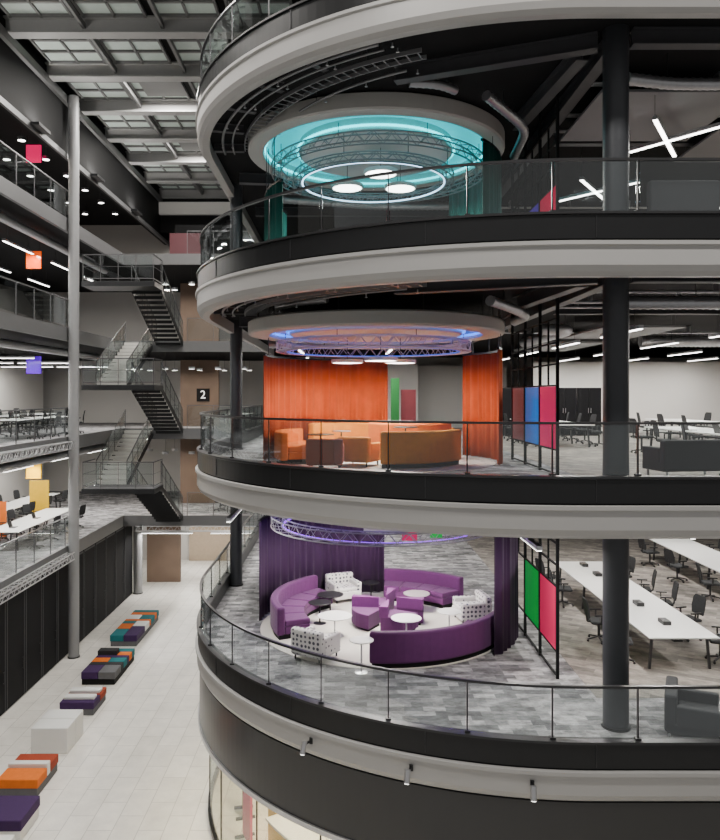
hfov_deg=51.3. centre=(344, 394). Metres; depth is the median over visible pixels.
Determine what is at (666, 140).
diffuser
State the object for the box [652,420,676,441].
office chair
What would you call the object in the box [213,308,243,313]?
steel beam
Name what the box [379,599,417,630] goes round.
seat
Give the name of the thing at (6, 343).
air duct
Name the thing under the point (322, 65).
steel beam
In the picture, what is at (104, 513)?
floor
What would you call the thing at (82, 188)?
pendant
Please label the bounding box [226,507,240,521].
linear light
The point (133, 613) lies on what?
cushion
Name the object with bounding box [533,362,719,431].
wall
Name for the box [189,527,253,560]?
wall
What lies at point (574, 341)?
linear light
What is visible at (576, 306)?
conduit
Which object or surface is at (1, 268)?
linear light
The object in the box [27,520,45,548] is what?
office chair
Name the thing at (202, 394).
sign
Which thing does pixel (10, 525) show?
laptop
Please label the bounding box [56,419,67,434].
office chair
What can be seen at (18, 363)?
diffuser
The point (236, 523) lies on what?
column
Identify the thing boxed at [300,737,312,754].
spotlight
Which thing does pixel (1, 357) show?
linear light
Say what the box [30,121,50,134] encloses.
uplight
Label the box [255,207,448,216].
steel beam
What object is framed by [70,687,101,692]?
cushion
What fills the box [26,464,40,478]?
hanging sign
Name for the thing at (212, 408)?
office chair
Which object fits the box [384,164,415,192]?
pendant
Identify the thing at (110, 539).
panel
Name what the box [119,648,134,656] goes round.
cushion
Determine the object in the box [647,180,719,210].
sofa
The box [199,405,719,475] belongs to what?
glass railing
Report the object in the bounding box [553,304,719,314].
steel beam
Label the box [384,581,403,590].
seat cushion
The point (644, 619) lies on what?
desk
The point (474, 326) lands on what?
ceiling disc
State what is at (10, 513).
office chair
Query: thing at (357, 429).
curved sofa
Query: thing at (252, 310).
cable tray
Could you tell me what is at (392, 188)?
diffuser
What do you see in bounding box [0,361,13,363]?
linear light
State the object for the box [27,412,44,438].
office chair
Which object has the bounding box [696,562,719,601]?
office chair
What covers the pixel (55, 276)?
ceiling
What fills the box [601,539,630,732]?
column
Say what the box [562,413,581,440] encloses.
office chair
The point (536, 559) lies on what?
office chair
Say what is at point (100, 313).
wall
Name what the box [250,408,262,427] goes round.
office chair
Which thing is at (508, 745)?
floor
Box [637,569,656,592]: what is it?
office chair
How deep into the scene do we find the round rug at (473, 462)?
17.71 m
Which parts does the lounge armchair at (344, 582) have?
armrest, backrest, seat, armrest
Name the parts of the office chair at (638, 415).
backrest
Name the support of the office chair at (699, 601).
on the floor at (684, 660)
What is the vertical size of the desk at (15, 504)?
0.747 m
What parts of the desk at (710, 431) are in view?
leg frame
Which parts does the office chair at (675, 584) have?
seat, backrest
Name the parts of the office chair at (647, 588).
seat, backrest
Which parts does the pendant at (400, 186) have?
lamp shade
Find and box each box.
[579,562,588,566]
[592,571,601,576]
[632,599,644,606]
[658,617,670,624]
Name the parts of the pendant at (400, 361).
lamp shade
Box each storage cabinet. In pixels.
[503,388,510,435]
[559,388,575,435]
[576,388,600,435]
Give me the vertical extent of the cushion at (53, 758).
0.230 m
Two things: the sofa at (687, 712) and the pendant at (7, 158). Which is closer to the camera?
the sofa at (687, 712)
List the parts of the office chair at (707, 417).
backrest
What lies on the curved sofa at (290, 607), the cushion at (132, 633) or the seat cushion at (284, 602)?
the seat cushion at (284, 602)
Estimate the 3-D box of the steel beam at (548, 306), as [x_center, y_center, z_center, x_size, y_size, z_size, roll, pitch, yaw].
[4.820,-2.150,21.850,0.240,0.300,16.300,0,0,0]
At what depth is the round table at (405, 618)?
17.73 m
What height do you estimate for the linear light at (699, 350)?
0.835 m
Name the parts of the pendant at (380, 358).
lamp shade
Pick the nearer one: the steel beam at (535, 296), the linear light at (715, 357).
the steel beam at (535, 296)
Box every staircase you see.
[81,254,182,344]
[81,322,182,433]
[81,409,182,521]
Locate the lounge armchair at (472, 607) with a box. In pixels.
[452,589,491,622]
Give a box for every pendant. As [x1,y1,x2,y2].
[2,156,10,160]
[17,136,25,141]
[26,164,33,176]
[42,156,49,160]
[81,187,88,190]
[162,439,168,453]
[197,355,202,370]
[221,355,227,370]
[331,165,362,192]
[331,338,362,363]
[364,148,397,178]
[364,337,397,361]
[364,528,388,532]
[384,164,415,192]
[384,338,415,363]
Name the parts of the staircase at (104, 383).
landing rail, handrail, handrail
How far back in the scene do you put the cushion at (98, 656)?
27.67 m
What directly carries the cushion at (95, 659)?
on the bench at (110, 664)
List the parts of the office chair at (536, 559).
backrest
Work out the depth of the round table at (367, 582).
21.59 m
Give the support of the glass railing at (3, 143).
on the floor at (9, 190)
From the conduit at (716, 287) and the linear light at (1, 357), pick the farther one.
the linear light at (1, 357)
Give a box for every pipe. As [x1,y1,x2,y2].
[222,43,393,154]
[222,284,393,316]
[232,43,398,154]
[232,284,398,316]
[271,69,418,154]
[271,288,418,314]
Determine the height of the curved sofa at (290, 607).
0.780 m
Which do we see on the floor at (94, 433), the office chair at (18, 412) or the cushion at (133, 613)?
the office chair at (18, 412)
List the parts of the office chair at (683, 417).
backrest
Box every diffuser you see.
[0,358,33,358]
[18,363,67,363]
[142,533,192,533]
[333,184,361,191]
[365,170,395,178]
[369,360,392,361]
[386,185,414,192]
[559,182,639,201]
[580,180,601,198]
[629,126,719,152]
[640,343,676,348]
[653,119,675,156]
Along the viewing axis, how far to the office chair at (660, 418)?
26.94 m
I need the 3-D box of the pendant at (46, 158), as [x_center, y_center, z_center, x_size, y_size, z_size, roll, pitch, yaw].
[-12.200,-10.010,30.600,0.320,0.820,0.320,0,0,0]
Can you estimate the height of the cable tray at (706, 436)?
0.040 m
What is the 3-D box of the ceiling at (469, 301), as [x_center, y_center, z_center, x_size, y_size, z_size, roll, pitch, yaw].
[10.190,-2.340,28.975,27.620,0.080,34.050,0,0,0]
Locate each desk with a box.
[0,413,56,432]
[0,416,67,439]
[0,508,67,550]
[7,493,59,521]
[225,413,252,427]
[510,419,594,446]
[554,561,719,668]
[644,426,719,445]
[646,419,719,439]
[649,539,719,589]
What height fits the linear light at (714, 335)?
0.835 m
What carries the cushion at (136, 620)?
on the bench at (138, 624)
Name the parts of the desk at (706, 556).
leg frame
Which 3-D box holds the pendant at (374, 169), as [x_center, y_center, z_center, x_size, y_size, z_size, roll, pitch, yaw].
[0.880,-5.770,18.500,0.840,0.660,0.840,0,0,0]
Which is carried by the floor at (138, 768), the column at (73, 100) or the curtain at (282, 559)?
the column at (73, 100)
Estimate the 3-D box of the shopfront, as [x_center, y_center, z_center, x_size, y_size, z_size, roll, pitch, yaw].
[1.604,8.955,20.372,12.177,2.290,30.987,0,0,-39]
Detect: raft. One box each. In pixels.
[514,341,601,350]
[561,315,685,338]
[674,128,719,161]
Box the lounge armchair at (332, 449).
[306,439,343,467]
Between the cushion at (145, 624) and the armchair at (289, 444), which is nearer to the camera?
the armchair at (289, 444)
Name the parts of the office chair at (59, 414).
backrest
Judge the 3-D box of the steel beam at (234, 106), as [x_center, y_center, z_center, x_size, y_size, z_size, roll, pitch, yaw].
[-2.353,-6.400,16.631,0.780,0.200,0.140,0,0,-25]
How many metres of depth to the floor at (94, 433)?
34.93 m
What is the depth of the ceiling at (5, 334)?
37.95 m
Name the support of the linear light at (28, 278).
hanging from the ceiling at (55, 276)
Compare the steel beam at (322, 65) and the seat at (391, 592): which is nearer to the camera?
the steel beam at (322, 65)
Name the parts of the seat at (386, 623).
backrest, seat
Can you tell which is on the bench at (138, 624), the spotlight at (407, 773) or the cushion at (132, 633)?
the cushion at (132, 633)
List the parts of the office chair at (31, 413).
backrest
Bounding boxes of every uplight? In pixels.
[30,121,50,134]
[90,174,104,182]
[131,209,141,215]
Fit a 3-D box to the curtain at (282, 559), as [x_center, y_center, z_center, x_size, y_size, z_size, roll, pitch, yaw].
[-0.830,3.890,21.321,4.488,3.980,0.976,0,0,-40]
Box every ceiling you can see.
[0,0,300,198]
[0,108,139,224]
[0,195,200,291]
[0,329,283,360]
[210,18,719,240]
[220,278,719,357]
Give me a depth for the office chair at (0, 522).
30.45 m
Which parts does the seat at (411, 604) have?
seat, backrest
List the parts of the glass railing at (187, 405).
handrail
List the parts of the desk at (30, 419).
leg frame, leg frame, leg frame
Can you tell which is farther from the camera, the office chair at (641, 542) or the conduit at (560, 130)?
the office chair at (641, 542)
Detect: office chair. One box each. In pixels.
[0,422,8,436]
[0,522,8,540]
[7,509,24,534]
[8,411,25,434]
[13,408,27,427]
[13,490,25,510]
[18,410,33,431]
[18,501,35,514]
[21,411,38,432]
[22,504,38,527]
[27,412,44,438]
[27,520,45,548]
[38,409,51,429]
[42,515,60,541]
[43,412,61,436]
[53,490,67,507]
[56,408,67,427]
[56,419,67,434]
[57,516,67,534]
[79,410,85,432]
[79,504,85,526]
[212,408,225,427]
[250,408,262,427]
[503,413,516,440]
[503,420,510,438]
[535,558,559,591]
[549,567,573,607]
[559,412,568,437]
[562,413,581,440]
[575,414,596,443]
[582,596,601,643]
[590,425,601,446]
[629,418,653,453]
[629,556,635,577]
[629,636,635,664]
[636,412,655,438]
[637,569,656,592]
[638,539,659,566]
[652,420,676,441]
[656,581,678,605]
[657,414,672,438]
[664,548,688,582]
[676,594,705,641]
[681,415,700,439]
[681,425,703,439]
[691,412,711,438]
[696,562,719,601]
[704,625,719,663]
[705,539,719,551]
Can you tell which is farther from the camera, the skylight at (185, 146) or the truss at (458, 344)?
the skylight at (185, 146)
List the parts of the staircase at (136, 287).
landing rail, handrail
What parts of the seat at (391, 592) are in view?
seat, backrest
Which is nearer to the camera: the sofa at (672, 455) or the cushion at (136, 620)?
the sofa at (672, 455)
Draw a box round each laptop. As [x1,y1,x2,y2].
[7,521,17,527]
[31,512,40,518]
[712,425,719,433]
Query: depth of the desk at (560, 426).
24.23 m
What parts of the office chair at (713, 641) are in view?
seat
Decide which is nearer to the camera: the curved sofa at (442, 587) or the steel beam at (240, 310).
the steel beam at (240, 310)
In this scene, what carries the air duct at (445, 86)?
hanging from the ceiling at (519, 83)
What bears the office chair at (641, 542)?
on the floor at (684, 660)
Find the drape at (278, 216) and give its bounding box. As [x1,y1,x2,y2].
[264,181,286,240]
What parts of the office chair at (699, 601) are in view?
seat, armrest, backrest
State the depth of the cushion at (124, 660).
27.35 m
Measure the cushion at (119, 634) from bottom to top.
0.250 m
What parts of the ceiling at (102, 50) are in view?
roof panel, panel frame, roof panel, panel frame, roof panel, roof panel, panel frame, roof panel, panel frame, roof panel, roof panel, panel frame, roof panel, roof panel, panel frame, roof panel, roof panel, roof panel, panel frame, roof panel, panel frame, roof panel, roof panel, panel frame, roof panel, panel frame, roof panel, roof panel, roof panel, panel frame, roof panel, panel frame, panel frame, panel frame, roof panel, roof panel, roof panel, panel frame, panel frame, roof panel, panel frame, roof panel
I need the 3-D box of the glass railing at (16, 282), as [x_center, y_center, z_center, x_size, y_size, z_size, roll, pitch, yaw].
[-10.730,-3.160,21.600,0.040,1.120,17.230,0,0,0]
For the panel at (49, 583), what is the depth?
27.41 m
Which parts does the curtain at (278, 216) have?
hanger rod, hanger rod, hanger rod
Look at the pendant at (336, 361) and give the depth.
19.43 m
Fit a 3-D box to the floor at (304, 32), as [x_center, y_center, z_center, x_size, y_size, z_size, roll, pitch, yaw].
[10.120,-6.605,28.905,27.760,1.010,34.190,0,0,0]
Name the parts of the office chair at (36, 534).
seat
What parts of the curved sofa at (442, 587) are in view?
seat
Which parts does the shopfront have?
sill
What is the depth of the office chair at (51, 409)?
36.43 m
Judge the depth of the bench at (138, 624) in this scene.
31.14 m
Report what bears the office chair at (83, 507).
on the floor at (104, 513)
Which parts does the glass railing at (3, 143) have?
post, handrail, post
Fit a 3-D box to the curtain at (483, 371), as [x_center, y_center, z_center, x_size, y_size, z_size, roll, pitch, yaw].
[3.713,-0.310,19.539,0.509,3.980,3.101,0,0,-7]
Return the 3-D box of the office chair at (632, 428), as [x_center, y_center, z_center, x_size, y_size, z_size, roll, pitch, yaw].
[8.613,1.183,21.834,0.664,1.020,0.615,0,0,-14]
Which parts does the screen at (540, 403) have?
post, post, coloured pane, post, post, post, coloured pane, coloured pane, rail, rail, rail, rail, rail, rail, rail, rail, rail, coloured pane, rail, rail, rail, post, post, post, rail, rail, coloured pane, coloured pane, coloured pane, post, post, post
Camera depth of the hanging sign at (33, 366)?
29.97 m
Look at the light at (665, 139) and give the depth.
16.03 m
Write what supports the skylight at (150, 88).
attached to the ceiling at (102, 50)
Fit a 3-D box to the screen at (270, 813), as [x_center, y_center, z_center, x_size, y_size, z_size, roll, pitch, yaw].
[-1.593,9.300,16.483,0.461,1.600,0.361,0,0,-29]
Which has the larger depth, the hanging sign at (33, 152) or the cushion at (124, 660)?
the hanging sign at (33, 152)
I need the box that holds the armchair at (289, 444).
[274,428,305,463]
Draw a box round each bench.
[0,754,57,795]
[0,796,39,839]
[0,835,14,839]
[31,709,82,753]
[60,687,106,714]
[81,648,134,684]
[110,610,158,645]
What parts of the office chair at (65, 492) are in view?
backrest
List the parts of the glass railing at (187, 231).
handrail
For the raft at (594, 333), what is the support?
hanging from the ceiling at (469, 301)
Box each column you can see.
[67,94,79,658]
[133,526,142,594]
[230,184,241,249]
[230,320,242,449]
[230,507,242,586]
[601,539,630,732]
[602,24,628,210]
[602,278,628,474]
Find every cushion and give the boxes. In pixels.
[0,768,46,788]
[8,760,49,775]
[15,754,57,771]
[31,719,74,753]
[41,709,82,742]
[60,695,99,708]
[64,694,96,699]
[68,687,106,700]
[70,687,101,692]
[81,665,103,678]
[89,662,123,670]
[92,658,110,661]
[95,655,128,663]
[98,648,118,654]
[98,665,120,678]
[108,658,126,666]
[110,629,128,640]
[117,623,133,628]
[117,652,131,660]
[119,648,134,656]
[124,626,144,640]
[125,619,150,625]
[127,615,141,618]
[131,612,156,618]
[133,610,158,616]
[133,621,148,630]
[139,615,154,623]
[281,599,309,609]
[283,606,304,613]
[285,613,309,626]
[288,443,305,444]
[288,445,305,451]
[289,593,318,600]
[302,588,326,598]
[337,582,356,591]
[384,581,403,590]
[400,582,422,591]
[416,584,440,592]
[430,587,457,597]
[454,601,475,609]
[679,700,718,710]
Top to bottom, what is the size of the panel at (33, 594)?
3.680 m
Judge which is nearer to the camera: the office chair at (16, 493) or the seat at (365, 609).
the seat at (365, 609)
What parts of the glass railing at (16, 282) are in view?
post, handrail, post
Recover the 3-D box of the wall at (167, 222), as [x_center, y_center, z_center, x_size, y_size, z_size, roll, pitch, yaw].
[-7.260,-10.750,43.900,7.080,2.500,0.200,0,0,0]
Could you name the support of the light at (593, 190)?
hanging from the ceiling at (519, 83)
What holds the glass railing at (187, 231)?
on the floor at (9, 190)
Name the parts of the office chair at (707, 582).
backrest, seat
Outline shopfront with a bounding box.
[208,755,320,839]
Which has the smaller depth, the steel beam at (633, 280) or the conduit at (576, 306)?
the steel beam at (633, 280)
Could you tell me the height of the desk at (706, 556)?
0.747 m
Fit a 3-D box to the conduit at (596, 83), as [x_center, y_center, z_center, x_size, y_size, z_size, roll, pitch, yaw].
[9.500,-6.377,15.165,9.000,0.246,0.230,0,0,0]
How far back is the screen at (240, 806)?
18.28 m
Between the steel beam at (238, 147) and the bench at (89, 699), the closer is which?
the steel beam at (238, 147)
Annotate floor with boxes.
[0,175,219,264]
[0,311,262,351]
[0,423,262,461]
[0,491,263,597]
[0,560,267,839]
[195,0,719,242]
[195,425,719,538]
[195,515,719,800]
[455,428,719,474]
[463,535,719,697]
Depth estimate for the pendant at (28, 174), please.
32.81 m
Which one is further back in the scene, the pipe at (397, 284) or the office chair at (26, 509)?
the office chair at (26, 509)
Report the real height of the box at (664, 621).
0.094 m
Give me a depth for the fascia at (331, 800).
12.62 m
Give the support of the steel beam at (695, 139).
attached to the ceiling at (519, 83)
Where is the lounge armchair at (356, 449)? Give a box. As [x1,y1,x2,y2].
[337,436,379,466]
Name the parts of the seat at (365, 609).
seat, backrest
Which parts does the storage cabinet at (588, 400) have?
door, door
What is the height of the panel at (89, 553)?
3.680 m
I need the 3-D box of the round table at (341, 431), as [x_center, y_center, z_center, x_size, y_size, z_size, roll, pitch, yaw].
[-0.100,1.327,20.350,0.520,0.720,0.520,0,0,0]
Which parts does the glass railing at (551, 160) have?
post, post, post, post, post, post, post, post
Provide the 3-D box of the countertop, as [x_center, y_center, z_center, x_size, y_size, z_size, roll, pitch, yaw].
[-0.482,9.600,15.242,0.854,1.000,3.014,0,0,-44]
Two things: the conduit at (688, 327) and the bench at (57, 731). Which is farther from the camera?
the conduit at (688, 327)
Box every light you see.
[0,256,11,272]
[0,356,34,358]
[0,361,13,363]
[1,365,52,366]
[2,238,33,253]
[17,351,67,363]
[27,269,49,286]
[50,261,67,269]
[57,365,107,366]
[141,527,192,533]
[211,527,254,533]
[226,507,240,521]
[264,123,481,184]
[273,329,479,337]
[519,334,537,355]
[521,538,542,550]
[551,340,579,348]
[559,147,639,201]
[559,339,579,360]
[593,339,601,355]
[600,294,643,337]
[629,115,719,156]
[629,356,648,360]
[640,315,678,348]
[667,349,701,355]
[687,356,718,360]
[708,333,719,337]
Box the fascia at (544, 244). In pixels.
[195,211,719,355]
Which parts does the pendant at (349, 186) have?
lamp shade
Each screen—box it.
[0,501,6,538]
[29,480,48,521]
[170,233,200,253]
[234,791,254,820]
[235,791,254,839]
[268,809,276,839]
[391,378,398,420]
[401,390,415,423]
[511,93,558,678]
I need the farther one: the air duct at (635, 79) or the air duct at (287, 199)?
the air duct at (287, 199)
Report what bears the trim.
attached to the wall at (167, 222)
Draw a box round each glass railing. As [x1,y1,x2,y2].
[0,140,67,216]
[0,275,67,326]
[0,407,67,443]
[0,516,67,572]
[187,231,247,253]
[187,318,213,340]
[187,405,255,427]
[187,492,213,514]
[199,0,269,77]
[199,158,719,264]
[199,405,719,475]
[199,512,719,740]
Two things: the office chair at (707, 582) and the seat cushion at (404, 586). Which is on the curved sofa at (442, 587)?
the seat cushion at (404, 586)
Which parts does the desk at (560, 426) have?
leg frame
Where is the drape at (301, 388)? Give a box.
[263,356,387,460]
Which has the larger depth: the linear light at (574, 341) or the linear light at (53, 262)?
the linear light at (53, 262)
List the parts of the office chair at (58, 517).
seat, backrest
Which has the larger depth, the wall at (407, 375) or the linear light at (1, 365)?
the linear light at (1, 365)
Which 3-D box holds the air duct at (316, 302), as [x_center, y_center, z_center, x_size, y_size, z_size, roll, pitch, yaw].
[-1.050,-2.147,17.004,0.301,0.305,1.802,0,0,-42]
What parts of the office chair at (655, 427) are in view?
backrest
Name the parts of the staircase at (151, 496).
landing rail, handrail, handrail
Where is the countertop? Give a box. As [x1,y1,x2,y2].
[265,814,330,839]
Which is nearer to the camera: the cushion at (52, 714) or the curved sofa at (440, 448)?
the curved sofa at (440, 448)
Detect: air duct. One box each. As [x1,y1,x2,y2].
[0,212,107,273]
[0,338,107,361]
[0,443,107,472]
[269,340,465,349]
[275,296,328,309]
[283,195,448,210]
[408,79,458,94]
[482,89,528,159]
[485,290,529,325]
[520,315,572,346]
[629,54,719,90]
[629,284,719,309]
[638,324,719,346]
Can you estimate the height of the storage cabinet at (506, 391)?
2.000 m
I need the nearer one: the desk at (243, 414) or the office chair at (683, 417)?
the office chair at (683, 417)
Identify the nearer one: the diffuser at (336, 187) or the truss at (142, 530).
the diffuser at (336, 187)
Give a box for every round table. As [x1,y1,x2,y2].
[307,433,334,438]
[308,599,330,624]
[317,591,343,611]
[318,610,351,637]
[332,430,350,435]
[349,636,373,674]
[363,580,378,595]
[391,613,421,629]
[393,426,417,430]
[403,590,429,596]
[437,608,460,625]
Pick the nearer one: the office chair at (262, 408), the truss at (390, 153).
the truss at (390, 153)
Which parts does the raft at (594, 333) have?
panel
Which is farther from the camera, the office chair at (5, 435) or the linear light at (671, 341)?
the office chair at (5, 435)
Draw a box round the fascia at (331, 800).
[198,672,719,839]
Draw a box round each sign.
[26,145,40,162]
[26,251,40,268]
[26,356,40,373]
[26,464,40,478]
[197,389,209,400]
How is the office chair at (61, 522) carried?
on the floor at (104, 513)
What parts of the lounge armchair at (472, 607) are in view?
seat, armrest, armrest, backrest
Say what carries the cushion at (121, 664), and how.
on the bench at (110, 664)
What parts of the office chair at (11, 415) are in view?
backrest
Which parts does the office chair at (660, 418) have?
backrest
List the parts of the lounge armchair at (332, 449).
seat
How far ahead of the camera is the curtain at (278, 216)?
17.86 m
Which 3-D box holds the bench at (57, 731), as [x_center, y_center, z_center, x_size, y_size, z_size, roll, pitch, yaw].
[-8.325,9.740,21.750,1.038,0.720,1.288,0,0,0]
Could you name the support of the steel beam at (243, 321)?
attached to the ceiling at (469, 301)
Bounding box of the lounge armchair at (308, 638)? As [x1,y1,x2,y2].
[291,626,339,664]
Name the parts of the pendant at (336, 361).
lamp shade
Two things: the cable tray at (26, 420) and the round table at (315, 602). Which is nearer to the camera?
the round table at (315, 602)
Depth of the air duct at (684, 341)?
24.25 m
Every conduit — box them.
[502,200,646,208]
[504,326,719,333]
[554,129,715,132]
[559,300,601,308]
[566,113,719,117]
[571,293,681,303]
[591,71,719,86]
[598,284,719,292]
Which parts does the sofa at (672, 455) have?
armrest, seat, backrest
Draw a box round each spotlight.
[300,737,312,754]
[404,764,412,784]
[530,780,536,801]
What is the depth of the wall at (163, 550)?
40.50 m
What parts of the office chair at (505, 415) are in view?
backrest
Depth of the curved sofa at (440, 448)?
17.26 m
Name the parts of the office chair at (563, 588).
seat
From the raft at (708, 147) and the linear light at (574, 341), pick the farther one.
the linear light at (574, 341)
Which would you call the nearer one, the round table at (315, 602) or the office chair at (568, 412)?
the round table at (315, 602)
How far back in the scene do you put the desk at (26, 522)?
30.57 m
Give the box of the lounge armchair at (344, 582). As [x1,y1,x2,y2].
[325,571,360,603]
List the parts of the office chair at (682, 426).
backrest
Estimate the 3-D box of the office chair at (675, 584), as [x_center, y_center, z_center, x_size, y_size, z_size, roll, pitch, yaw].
[8.338,5.383,19.600,0.664,1.020,0.615,0,0,11]
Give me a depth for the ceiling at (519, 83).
16.01 m
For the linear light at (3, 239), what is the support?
hanging from the ceiling at (55, 276)
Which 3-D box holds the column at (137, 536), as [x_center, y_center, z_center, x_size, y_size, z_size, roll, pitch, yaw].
[-10.550,8.250,38.200,0.500,3.700,0.500,0,0,0]
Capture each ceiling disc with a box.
[248,91,504,190]
[248,294,504,344]
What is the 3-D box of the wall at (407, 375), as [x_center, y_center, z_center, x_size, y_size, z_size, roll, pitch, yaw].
[0.500,0.100,37.100,6.200,3.200,0.200,0,0,0]
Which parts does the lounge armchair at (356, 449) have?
backrest, seat, armrest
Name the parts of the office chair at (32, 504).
backrest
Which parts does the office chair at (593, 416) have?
seat, backrest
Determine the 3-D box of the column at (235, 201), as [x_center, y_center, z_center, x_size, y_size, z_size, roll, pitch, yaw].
[-3.380,-4.500,23.300,0.440,4.000,0.440,0,0,0]
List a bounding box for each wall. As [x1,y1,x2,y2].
[0,12,169,246]
[0,225,719,559]
[0,284,42,500]
[147,527,180,581]
[160,199,242,232]
[175,225,253,502]
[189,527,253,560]
[388,365,417,423]
[418,366,506,427]
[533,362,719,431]
[560,89,719,140]
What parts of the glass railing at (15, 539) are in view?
post, handrail, post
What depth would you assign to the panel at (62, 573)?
28.67 m
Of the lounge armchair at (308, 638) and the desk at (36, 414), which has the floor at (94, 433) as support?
the desk at (36, 414)
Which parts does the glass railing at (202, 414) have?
post, post, post, post, post, post, post, post, handrail, post, post, post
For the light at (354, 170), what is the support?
attached to the ceiling disc at (368, 110)
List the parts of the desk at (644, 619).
leg frame, leg frame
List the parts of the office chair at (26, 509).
backrest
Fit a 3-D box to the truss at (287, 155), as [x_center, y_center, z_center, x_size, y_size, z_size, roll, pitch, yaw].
[0.850,-5.842,19.200,5.451,0.516,5.451,0,0,42]
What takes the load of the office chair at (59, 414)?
on the floor at (94, 433)
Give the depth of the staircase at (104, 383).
33.23 m
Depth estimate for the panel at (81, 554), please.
30.74 m
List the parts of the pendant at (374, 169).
lamp shade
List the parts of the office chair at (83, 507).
backrest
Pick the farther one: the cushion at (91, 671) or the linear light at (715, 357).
the linear light at (715, 357)
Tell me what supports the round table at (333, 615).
on the round rug at (349, 651)
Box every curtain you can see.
[258,515,383,620]
[263,307,387,460]
[264,137,287,240]
[449,136,501,215]
[462,309,502,464]
[494,537,518,655]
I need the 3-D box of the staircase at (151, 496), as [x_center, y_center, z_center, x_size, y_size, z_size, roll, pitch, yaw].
[-9.175,3.362,33.201,2.950,5.356,5.803,0,0,0]
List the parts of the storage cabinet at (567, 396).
door, door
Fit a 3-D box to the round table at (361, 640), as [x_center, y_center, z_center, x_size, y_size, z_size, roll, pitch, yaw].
[0.350,5.550,15.950,0.520,0.700,0.520,0,0,0]
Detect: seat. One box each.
[351,594,379,630]
[379,588,395,609]
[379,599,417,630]
[394,597,423,624]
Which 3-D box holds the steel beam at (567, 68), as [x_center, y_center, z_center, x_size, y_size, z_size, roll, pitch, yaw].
[4.225,-6.350,15.750,0.240,0.300,3.716,0,0,-5]
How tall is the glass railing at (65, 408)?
1.120 m
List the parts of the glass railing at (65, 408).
post, handrail, post, post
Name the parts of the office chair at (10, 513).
backrest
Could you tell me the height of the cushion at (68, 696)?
0.100 m
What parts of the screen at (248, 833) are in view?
panel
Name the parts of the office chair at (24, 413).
backrest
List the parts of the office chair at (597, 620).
backrest, seat, armrest, gas stem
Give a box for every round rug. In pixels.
[260,593,493,669]
[271,456,495,471]
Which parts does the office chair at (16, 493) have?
backrest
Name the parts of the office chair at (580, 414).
backrest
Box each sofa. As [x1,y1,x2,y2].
[270,575,332,639]
[308,423,368,438]
[368,423,450,442]
[369,610,493,667]
[380,429,460,468]
[384,568,463,607]
[642,439,719,474]
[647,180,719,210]
[664,676,719,736]
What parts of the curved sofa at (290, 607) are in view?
seat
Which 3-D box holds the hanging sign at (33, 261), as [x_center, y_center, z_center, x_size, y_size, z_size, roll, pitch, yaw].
[-12.450,-5.575,30.000,0.600,1.050,0.060,0,0,0]
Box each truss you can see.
[0,441,74,463]
[0,552,74,604]
[134,525,255,531]
[270,516,484,546]
[271,123,481,203]
[276,329,471,356]
[293,133,453,204]
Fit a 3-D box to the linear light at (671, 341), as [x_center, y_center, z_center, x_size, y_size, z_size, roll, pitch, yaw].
[9.400,-1.883,22.500,0.100,0.835,2.600,0,0,0]
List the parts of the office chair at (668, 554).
backrest, seat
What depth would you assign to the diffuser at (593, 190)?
20.54 m
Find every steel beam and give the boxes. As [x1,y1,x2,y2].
[212,122,243,134]
[213,143,243,152]
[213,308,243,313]
[223,302,243,307]
[228,101,256,114]
[239,172,471,190]
[239,316,261,326]
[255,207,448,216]
[259,79,284,92]
[307,58,328,72]
[393,31,597,84]
[393,278,597,294]
[466,278,601,344]
[502,40,601,196]
[513,56,588,130]
[513,286,588,308]
[553,133,710,146]
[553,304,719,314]
[629,27,719,49]
[629,278,719,283]
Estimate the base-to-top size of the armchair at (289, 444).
0.780 m
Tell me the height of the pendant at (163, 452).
0.820 m
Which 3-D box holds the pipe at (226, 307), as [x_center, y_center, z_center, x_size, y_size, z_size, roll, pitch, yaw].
[-1.560,-2.115,16.053,1.079,0.370,7.400,0,0,-32]
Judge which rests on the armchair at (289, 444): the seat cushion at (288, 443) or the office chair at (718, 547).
the seat cushion at (288, 443)
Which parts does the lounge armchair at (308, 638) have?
backrest, armrest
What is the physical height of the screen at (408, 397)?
1.900 m
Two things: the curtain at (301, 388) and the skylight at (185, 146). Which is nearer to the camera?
the curtain at (301, 388)
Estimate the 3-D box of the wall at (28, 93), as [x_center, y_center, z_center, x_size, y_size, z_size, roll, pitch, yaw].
[-10.850,-10.550,25.000,0.400,2.900,42.000,0,0,0]
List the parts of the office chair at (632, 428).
backrest, seat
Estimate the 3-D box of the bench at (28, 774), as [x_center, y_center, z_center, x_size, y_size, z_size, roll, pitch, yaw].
[-8.225,9.825,19.500,1.038,0.550,1.388,0,0,0]
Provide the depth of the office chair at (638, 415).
28.90 m
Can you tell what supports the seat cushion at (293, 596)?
on the curved sofa at (290, 607)
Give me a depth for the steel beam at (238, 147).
19.42 m
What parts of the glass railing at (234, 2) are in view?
post, handrail, post, post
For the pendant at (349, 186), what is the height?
0.660 m
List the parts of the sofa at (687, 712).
backrest, seat, armrest, armrest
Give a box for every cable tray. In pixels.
[2,420,52,424]
[244,48,426,151]
[244,282,426,316]
[669,432,719,438]
[671,639,682,641]
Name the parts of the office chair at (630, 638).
seat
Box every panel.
[0,597,5,715]
[5,586,24,710]
[24,576,41,692]
[41,566,56,676]
[57,560,67,662]
[79,551,83,642]
[83,544,94,637]
[95,538,105,627]
[105,532,114,616]
[115,526,123,608]
[124,526,131,600]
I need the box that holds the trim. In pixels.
[159,202,229,214]
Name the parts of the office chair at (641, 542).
backrest, seat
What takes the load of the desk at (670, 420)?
on the floor at (577, 458)

